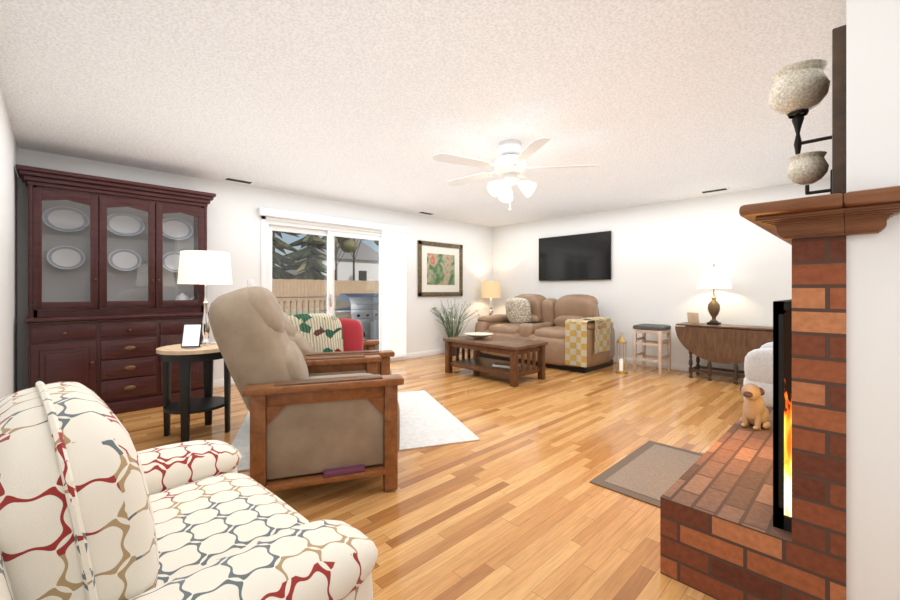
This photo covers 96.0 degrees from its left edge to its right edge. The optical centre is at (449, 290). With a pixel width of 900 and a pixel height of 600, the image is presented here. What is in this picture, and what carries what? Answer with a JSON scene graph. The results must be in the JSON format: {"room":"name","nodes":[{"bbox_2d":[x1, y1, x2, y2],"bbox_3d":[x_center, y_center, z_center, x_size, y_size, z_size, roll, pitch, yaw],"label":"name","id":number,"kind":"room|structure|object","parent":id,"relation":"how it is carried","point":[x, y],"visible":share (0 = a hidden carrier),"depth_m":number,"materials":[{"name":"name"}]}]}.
{"room":"living room","nodes":[
{"label":"living room","id":0,"kind":"room"},
{"bbox_2d":[0,89,16,399],"bbox_3d":[-0.985,-0.070,0.523,0.150,2.440,8.750,0,0,-44],"label":"wall","id":1,"kind":"structure","parent":0,"point":[8,268],"depth_m":2.96,"materials":[{"name":"white paint"}]},
{"bbox_2d":[17,148,492,391],"bbox_3d":[-1.571,-0.070,6.039,6.970,2.440,0.150,0,0,-44],"label":"wall","id":2,"kind":"structure","parent":0,"point":[233,224],"depth_m":5.11,"materials":[{"name":"white paint"}]},
{"bbox_2d":[247,280,253,286],"bbox_3d":[-2.482,-0.070,5.046,0.075,0.120,0.012,0,0,-44],"label":"switch plate","id":3,"kind":"object","parent":2,"relation":"attached to","point":[250,283],"depth_m":5.04,"materials":[{"name":"white plastic"}]},
{"bbox_2d":[266,220,381,349],"bbox_3d":[-1.729,0.125,5.879,1.880,2.050,0.130,0,0,-44],"label":"door frame","id":4,"kind":"structure","parent":2,"relation":"attached to","point":[329,233],"depth_m":5.82,"materials":[{"name":"white"}]},
{"bbox_2d":[258,207,407,357],"bbox_3d":[-1.549,0.022,5.872,2.330,2.115,0.100,0,0,-44],"label":"vertical blinds","id":5,"kind":"object","parent":2,"relation":"attached to","point":[393,288],"visible":0.92,"depth_m":6.43,"materials":[{"name":"white plastic"}]},
{"bbox_2d":[213,216,471,387],"bbox_3d":[-1.503,0.095,5.990,6.640,2.110,0.015,0,0,-44],"label":"baseboard","id":6,"kind":"structure","parent":2,"relation":"attached to","point":[220,382],"depth_m":5.39,"materials":[{"name":"white wood"}]},
{"bbox_2d":[418,240,462,296],"bbox_3d":[-0.156,-0.370,7.273,1.080,0.960,0.035,0,0,-44],"label":"framed picture","id":7,"kind":"object","parent":2,"relation":"attached to","point":[440,269],"visible":1,"depth_m":7.25,"materials":[{"name":"paper"}]},
{"bbox_2d":[0,0,845,226],"bbox_3d":[1.468,-1.340,2.892,6.970,0.100,8.900,0,0,-44],"label":"ceiling","id":8,"kind":"structure","parent":0,"point":[376,103],"depth_m":2.66,"materials":[{"name":"white paint"}]},
{"bbox_2d":[222,177,254,183],"bbox_3d":[-2.477,-1.284,4.753,0.320,0.012,0.120,0,0,-44],"label":"ceiling vent","id":9,"kind":"object","parent":8,"relation":"in","point":[225,178],"depth_m":4.73,"materials":[{"name":"white metal"}]},
{"bbox_2d":[416,211,434,214],"bbox_3d":[-0.398,-1.284,6.761,0.320,0.012,0.120,0,0,-44],"label":"ceiling vent","id":10,"kind":"object","parent":8,"relation":"in","point":[422,212],"depth_m":6.76,"materials":[{"name":"white metal"}]},
{"bbox_2d":[433,137,598,209],"bbox_3d":[0.484,-0.999,3.606,1.428,0.582,1.383,0,0,-44],"label":"ceiling fan","id":11,"kind":"object","parent":8,"relation":"hanging from","point":[509,166],"visible":1,"depth_m":3.48,"materials":[{"name":"white"}]},
{"bbox_2d":[699,187,729,193],"bbox_3d":[3.408,-1.284,5.223,0.120,0.012,0.320,0,0,-44],"label":"ceiling vent","id":12,"kind":"object","parent":8,"relation":"in","point":[726,188],"depth_m":5.20,"materials":[{"name":"white metal"}]},
{"bbox_2d":[115,350,743,599],"bbox_3d":[1.468,1.200,2.892,6.970,0.100,8.900,0,0,-44],"label":"floor","id":13,"kind":"structure","parent":0,"point":[513,503],"depth_m":2.37,"materials":[{"name":"brown wood"}]},
{"bbox_2d":[15,164,215,413],"bbox_3d":[-3.182,0.052,3.990,1.485,2.195,0.509,0,0,-44],"label":"china hutch","id":14,"kind":"object","parent":13,"relation":"on","point":[113,305],"visible":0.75,"depth_m":3.84,"materials":[{"name":"brown wood"}]},
{"bbox_2d":[0,381,377,599],"bbox_3d":[-0.772,0.682,1.005,1.040,0.935,0.754,0,0,42],"label":"armchair","id":15,"kind":"object","parent":13,"relation":"on","point":[94,505],"visible":1,"depth_m":0.77,"materials":[{"name":"fabric"}]},
{"bbox_2d":[156,343,230,442],"bbox_3d":[-2.023,0.800,3.246,0.540,0.700,0.540,0,0,-44],"label":"round side table","id":16,"kind":"object","parent":13,"relation":"on","point":[185,406],"visible":0.88,"depth_m":3.14,"materials":[{"name":"black wood"}]},
{"bbox_2d":[181,323,202,348],"bbox_3d":[-1.999,0.353,3.149,0.135,0.192,0.087,0,0,-9],"label":"photo frame","id":17,"kind":"object","parent":16,"relation":"on","point":[191,335],"visible":0.96,"depth_m":3.13,"materials":[{"name":"silver metal"}]},
{"bbox_2d":[177,250,231,345],"bbox_3d":[-2.014,0.069,3.338,0.390,0.760,0.390,0,0,-44],"label":"table lamp","id":18,"kind":"object","parent":16,"relation":"on","point":[203,267],"visible":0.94,"depth_m":3.20,"materials":[{"name":"white fabric"}]},
{"bbox_2d":[232,390,479,471],"bbox_3d":[-0.870,1.145,3.567,1.780,0.010,1.600,0,0,-19],"label":"area rug","id":19,"kind":"object","parent":13,"relation":"on","point":[427,419],"visible":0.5,"depth_m":3.34,"materials":[{"name":"white carpet"}]},
{"bbox_2d":[208,286,403,490],"bbox_3d":[-0.886,0.557,2.555,1.060,1.160,0.896,0,0,-19],"label":"recliner","id":20,"kind":"object","parent":19,"relation":"on","point":[321,420],"visible":0.98,"depth_m":2.20,"materials":[{"name":"beige fabric"}]},
{"bbox_2d":[282,311,394,374],"bbox_3d":[-1.123,0.649,3.510,1.167,0.976,0.897,0,0,-19],"label":"recliner","id":21,"kind":"object","parent":19,"relation":"on","point":[317,335],"visible":0.27,"depth_m":3.42,"materials":[{"name":"beige fabric"}]},
{"bbox_2d":[432,299,479,355],"bbox_3d":[0.085,0.653,7.175,0.967,0.993,0.498,0,0,-44],"label":"potted grass","id":22,"kind":"object","parent":13,"relation":"on","point":[453,329],"depth_m":7.13,"materials":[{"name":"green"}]},
{"bbox_2d":[443,336,547,386],"bbox_3d":[0.583,0.910,5.442,0.700,0.480,1.250,0,0,-44],"label":"coffee table","id":23,"kind":"object","parent":13,"relation":"on","point":[513,348],"visible":0.92,"depth_m":5.20,"materials":[{"name":"brown wood"}]},
{"bbox_2d":[464,332,492,338],"bbox_3d":[0.395,0.636,5.608,0.410,0.065,0.410,0,0,-44],"label":"decorative bowl","id":24,"kind":"object","parent":23,"relation":"on","point":[478,335],"visible":1,"depth_m":5.65,"materials":[{"name":"white ceramic"}]},
{"bbox_2d":[492,361,519,367],"bbox_3d":[0.743,0.976,5.318,0.295,0.046,0.239,0,0,34],"label":"books","id":25,"kind":"object","parent":23,"relation":"on","point":[504,364],"visible":0.75,"depth_m":5.26,"materials":[{"name":"white paper"}]},
{"bbox_2d":[475,294,614,372],"bbox_3d":[1.473,0.606,6.576,1.038,1.078,2.135,0,0,-44],"label":"leather loveseat","id":26,"kind":"object","parent":13,"relation":"on","point":[576,332],"visible":0.94,"depth_m":6.20,"materials":[{"name":"brown leather"}]},
{"bbox_2d":[616,332,626,373],"bbox_3d":[2.382,0.868,5.623,0.150,0.564,0.150,0,0,-44],"label":"lantern","id":27,"kind":"object","parent":13,"relation":"on","point":[621,339],"visible":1,"depth_m":5.60,"materials":[{"name":"brown metal"}]},
{"bbox_2d":[590,440,702,507],"bbox_3d":[1.371,1.145,2.547,0.950,0.011,0.560,0,0,-44],"label":"mat","id":28,"kind":"object","parent":13,"relation":"on","point":[650,472],"visible":0.61,"depth_m":2.54,"materials":[{"name":"brown fabric"}]},
{"bbox_2d":[632,324,671,374],"bbox_3d":[2.858,0.819,5.735,0.418,0.662,0.420,0,0,-44],"label":"bar stool","id":29,"kind":"object","parent":13,"relation":"on","point":[660,330],"visible":1,"depth_m":5.69,"materials":[{"name":"white wood"}]},
{"bbox_2d":[675,322,772,384],"bbox_3d":[3.527,0.800,5.172,0.444,0.700,1.060,0,0,-44],"label":"table","id":30,"kind":"object","parent":13,"relation":"on","point":[728,344],"visible":0.73,"depth_m":5.05,"materials":[{"name":"brown wood"}]},
{"bbox_2d":[687,312,698,323],"bbox_3d":[3.245,0.374,5.413,0.117,0.150,0.153,0,0,-44],"label":"photo frame","id":31,"kind":"object","parent":30,"relation":"on","point":[693,318],"visible":0.98,"depth_m":5.41,"materials":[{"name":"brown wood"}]},
{"bbox_2d":[697,264,731,324],"bbox_3d":[3.445,0.054,5.286,0.400,0.790,0.400,0,0,-44],"label":"table lamp","id":32,"kind":"object","parent":30,"relation":"on","point":[714,278],"visible":1,"depth_m":5.22,"materials":[{"name":"white fabric"}]},
{"bbox_2d":[660,235,845,599],"bbox_3d":[1.734,0.490,2.119,1.922,1.320,0.540,0,0,-44],"label":"fireplace","id":33,"kind":"object","parent":13,"relation":"on","point":[722,537],"visible":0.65,"depth_m":1.35,"materials":[{"name":"red brick"}]},
{"bbox_2d":[739,383,770,429],"bbox_3d":[1.876,0.704,2.495,0.226,0.270,0.154,0,0,-44],"label":"dog figurine","id":34,"kind":"object","parent":33,"relation":"on","point":[755,412],"visible":1,"depth_m":2.45,"materials":[{"name":"ceramic"}]},
{"bbox_2d":[773,299,791,531],"bbox_3d":[1.683,0.440,1.917,1.435,0.799,0.056,0,0,-44],"label":"firebox insert","id":35,"kind":"object","parent":33,"relation":"in","point":[782,414],"visible":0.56,"depth_m":1.42,"materials":[{"name":"black metal"}]},
{"bbox_2d":[743,342,772,406],"bbox_3d":[3.085,0.724,3.572,0.800,0.851,0.727,0,0,-44],"label":"accent chair","id":36,"kind":"object","parent":13,"relation":"on","point":[758,367],"visible":0.25,"depth_m":3.45,"materials":[{"name":"fabric"}]},
{"bbox_3d":[0.787,0.850,7.794,0.460,0.600,0.460,0,0,-44],"label":"end table","id":37,"kind":"object","parent":13,"relation":"on","visible":0},
{"bbox_2d":[481,281,500,314],"bbox_3d":[0.787,0.189,7.794,0.370,0.720,0.370,0,0,-44],"label":"light","id":38,"kind":"object","parent":37,"relation":"on","point":[490,289],"visible":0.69,"depth_m":7.64,"materials":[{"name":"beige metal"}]},
{"bbox_2d":[493,178,829,370],"bbox_3d":[3.921,-0.070,5.260,0.150,2.440,8.750,0,0,-44],"label":"wall","id":39,"kind":"structure","parent":0,"point":[664,255],"depth_m":5.89,"materials":[{"name":"white paint"}]},
{"bbox_2d":[539,231,610,280],"bbox_3d":[2.116,-0.560,6.985,0.049,0.780,1.350,0,0,-44],"label":"wall-mounted tv","id":40,"kind":"object","parent":39,"relation":"attached to","point":[586,256],"visible":0.98,"depth_m":6.91,"materials":[{"name":"black metal"}]},
{"bbox_2d":[613,356,744,378],"bbox_3d":[2.732,1.105,6.385,0.029,0.090,5.290,0,0,-44],"label":"baseboard","id":41,"kind":"structure","parent":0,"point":[681,367],"depth_m":5.94,"materials":[{"name":"white"}]},
{"bbox_2d":[846,0,899,599],"bbox_3d":[3.008,-0.070,2.766,4.630,2.440,0.300,0,0,-44],"label":"wall","id":42,"kind":"structure","parent":0,"point":[872,319],"depth_m":1.22,"materials":[{"name":"white paint"}]},
{"bbox_2d":[739,185,899,244],"bbox_3d":[1.893,-0.228,1.954,2.172,0.115,0.430,0,0,-44],"label":"mantel shelf","id":43,"kind":"object","parent":42,"relation":"attached to","point":[867,211],"visible":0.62,"depth_m":1.23,"materials":[{"name":"brown wood"}]},
{"bbox_2d":[768,25,845,194],"bbox_3d":[1.380,-0.581,1.572,0.570,0.590,0.244,0,0,-44],"label":"candle sconce","id":44,"kind":"object","parent":43,"relation":"on","point":[798,91],"visible":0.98,"depth_m":1.48,"materials":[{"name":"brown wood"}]},
{"label":"outside","id":45,"kind":"structure","parent":0,"visible":0},
{"bbox_2d":[282,307,335,315],"bbox_3d":[-20.044,1.600,37.167,90.000,0.100,70.000,0,0,-44],"label":"ground","id":46,"kind":"structure","parent":45,"point":[300,312],"depth_m":29.34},
{"bbox_2d":[272,279,378,308],"bbox_3d":[-8.570,0.315,38.141,40.140,2.470,0.101,0,0,-44],"label":"fence","id":47,"kind":"object","parent":46,"relation":"on","point":[320,284],"depth_m":34.98,"materials":[{"name":"beige wood"}]},
{"bbox_2d":[272,231,378,279],"bbox_3d":[-12.883,-6.642,42.748,30.561,16.622,12.098,0,0,-44],"label":"trees","id":48,"kind":"object","parent":46,"relation":"on","point":[300,255],"depth_m":38.07,"materials":[{"name":"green plant"}]},
{"bbox_2d":[279,238,378,280],"bbox_3d":[-15.968,-2.850,55.979,13.000,8.800,8.800,0,0,-44],"label":"house","id":49,"kind":"structure","parent":46,"relation":"on","point":[364,251],"depth_m":53.80,"materials":[{"name":"white"}]},
{"bbox_3d":[-3.213,1.375,6.782,7.000,0.350,3.200,0,0,-44],"label":"deck floor","id":50,"kind":"structure","parent":46,"relation":"on","visible":0},
{"bbox_2d":[274,294,338,315],"bbox_3d":[-4.255,0.650,7.862,6.900,1.100,0.092,0,0,-44],"label":"deck railing","id":51,"kind":"object","parent":50,"relation":"on","point":[294,298],"depth_m":8.88,"materials":[{"name":"brown wood"}]},
{"bbox_2d":[321,293,378,349],"bbox_3d":[-1.572,0.630,7.358,1.400,1.140,0.590,0,0,-44],"label":"grill","id":52,"kind":"object","parent":50,"relation":"on","point":[367,310],"depth_m":7.13,"materials":[{"name":"silver metal"}]}
]}

